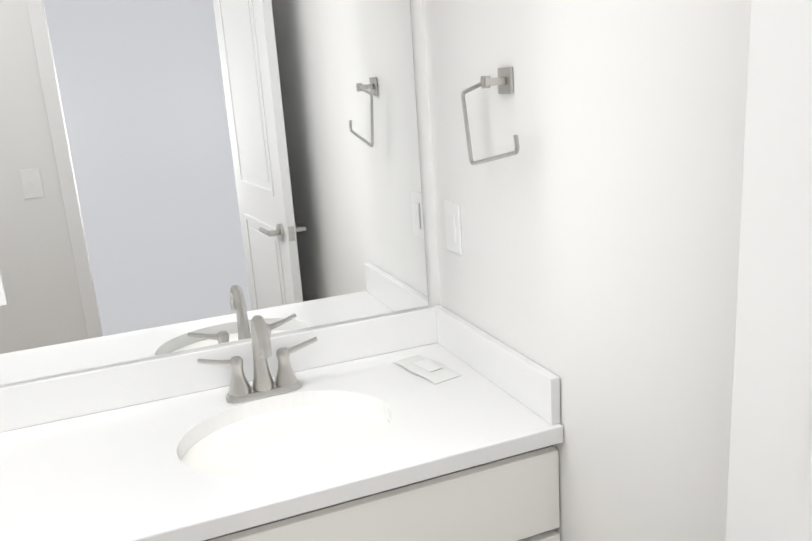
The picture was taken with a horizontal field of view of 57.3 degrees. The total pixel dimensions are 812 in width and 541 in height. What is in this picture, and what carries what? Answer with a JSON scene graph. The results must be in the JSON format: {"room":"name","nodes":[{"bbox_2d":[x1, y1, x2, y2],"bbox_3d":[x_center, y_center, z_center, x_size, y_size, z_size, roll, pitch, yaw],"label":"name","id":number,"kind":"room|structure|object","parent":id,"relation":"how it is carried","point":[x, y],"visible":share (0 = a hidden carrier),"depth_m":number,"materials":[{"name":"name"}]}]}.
{"room":"bathroom","nodes":[
{"label":"bathroom","id":0,"kind":"room"},
{"bbox_2d":[0,305,435,431],"bbox_3d":[-0.804,0.279,1.526,1.932,0.093,0.019,-9,16,-20],"label":"backsplash","id":1,"kind":"structure","parent":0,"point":[24,404],"depth_m":1.63,"materials":[{"name":"white stone"}]},
{"bbox_2d":[410,0,439,305],"bbox_3d":[-1.186,0.001,1.372,2.865,2.440,0.100,-9,16,-20],"label":"wall","id":2,"kind":"structure","parent":0,"point":[419,61],"depth_m":1.76,"materials":[{"name":"white paint"}]},
{"bbox_2d":[0,0,427,385],"bbox_3d":[-0.830,-0.276,1.393,1.838,1.048,0.010,-9,16,-20],"label":"mirror","id":3,"kind":"object","parent":2,"relation":"attached to","point":[177,176],"visible":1,"depth_m":1.57,"materials":[{"name":"clear glass"}]},
{"bbox_2d":[0,271,6,305],"bbox_3d":[-0.833,0.017,1.453,0.075,0.118,0.008,-9,16,-20],"label":"outlet","id":4,"kind":"object","parent":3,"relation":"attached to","point":[3,300],"visible":1,"depth_m":1.47,"materials":[{"name":"white plastic"}]},
{"bbox_2d":[422,0,750,540],"bbox_3d":[0.465,-0.003,0.949,0.100,2.440,1.895,-9,16,-20],"label":"wall","id":5,"kind":"structure","parent":0,"point":[594,267],"depth_m":1.18,"materials":[{"name":"white paint"}]},
{"bbox_2d":[444,200,461,254],"bbox_3d":[0.107,-0.099,1.707,0.008,0.118,0.075,-9,16,-20],"label":"switch plate","id":6,"kind":"object","parent":5,"relation":"attached to","point":[453,227],"visible":1,"depth_m":1.70,"materials":[{"name":"white plastic"}]},
{"bbox_2d":[461,67,518,164],"bbox_3d":[0.170,-0.284,1.389,0.054,0.183,0.213,-9,16,-20],"label":"towel ring","id":7,"kind":"object","parent":5,"relation":"attached to","point":[503,80],"visible":1,"depth_m":1.38,"materials":[{"name":"silver metal"}]},
{"bbox_2d":[436,304,559,423],"bbox_3d":[0.181,0.188,1.614,0.020,0.093,0.517,-9,16,-20],"label":"backsplash","id":8,"kind":"structure","parent":5,"relation":"attached to","point":[536,387],"depth_m":1.54,"materials":[{"name":"white stone"}]},
{"bbox_3d":[-1.180,1.478,0.669,3.795,0.060,1.995,-9,16,-20],"label":"floor","id":9,"kind":"structure","parent":0,"visible":0},
{"bbox_2d":[172,436,562,540],"bbox_3d":[-0.654,0.802,1.405,1.898,0.805,0.568,-9,16,-20],"label":"bathroom vanity","id":10,"kind":"object","parent":9,"relation":"on","point":[514,495],"depth_m":1.34,"materials":[{"name":"white paint"}]},
{"bbox_2d":[0,344,562,540],"bbox_3d":[-0.701,0.397,1.303,1.932,0.035,0.547,-9,16,-20],"label":"countertop","id":11,"kind":"structure","parent":10,"relation":"on","point":[117,474],"depth_m":1.36,"materials":[{"name":"white stone"}]},
{"bbox_2d":[197,315,317,402],"bbox_3d":[-0.303,0.184,1.569,0.261,0.188,0.126,-9,16,-20],"label":"faucet","id":12,"kind":"object","parent":11,"relation":"on","point":[241,389],"visible":1,"depth_m":1.59,"materials":[{"name":"silver metal"}]},
{"bbox_2d":[184,392,395,487],"bbox_3d":[-0.226,0.402,1.474,0.433,0.147,0.349,-9,16,-20],"label":"sink","id":13,"kind":"object","parent":11,"relation":"in","point":[235,446],"depth_m":1.49,"materials":[{"name":"white ceramic"}]},
{"bbox_2d":[393,355,460,383],"bbox_3d":[0.046,0.220,1.693,0.081,0.011,0.170,-13,17,-32],"label":"packet","id":14,"kind":"object","parent":11,"relation":"on","point":[435,372],"visible":1,"depth_m":1.67,"materials":[{"name":"white paper"}]},
{"bbox_3d":[-0.910,0.469,-0.502,3.595,2.440,0.100,-9,16,-20],"label":"wall","id":15,"kind":"structure","parent":0,"visible":0},
{"bbox_2d":[726,0,811,540],"bbox_3d":[0.491,0.322,0.497,0.163,2.024,0.712,-9,16,-20],"label":"door","id":16,"kind":"structure","parent":15,"relation":"in","point":[770,482],"depth_m":0.70,"materials":[{"name":"white paint"}]}
]}

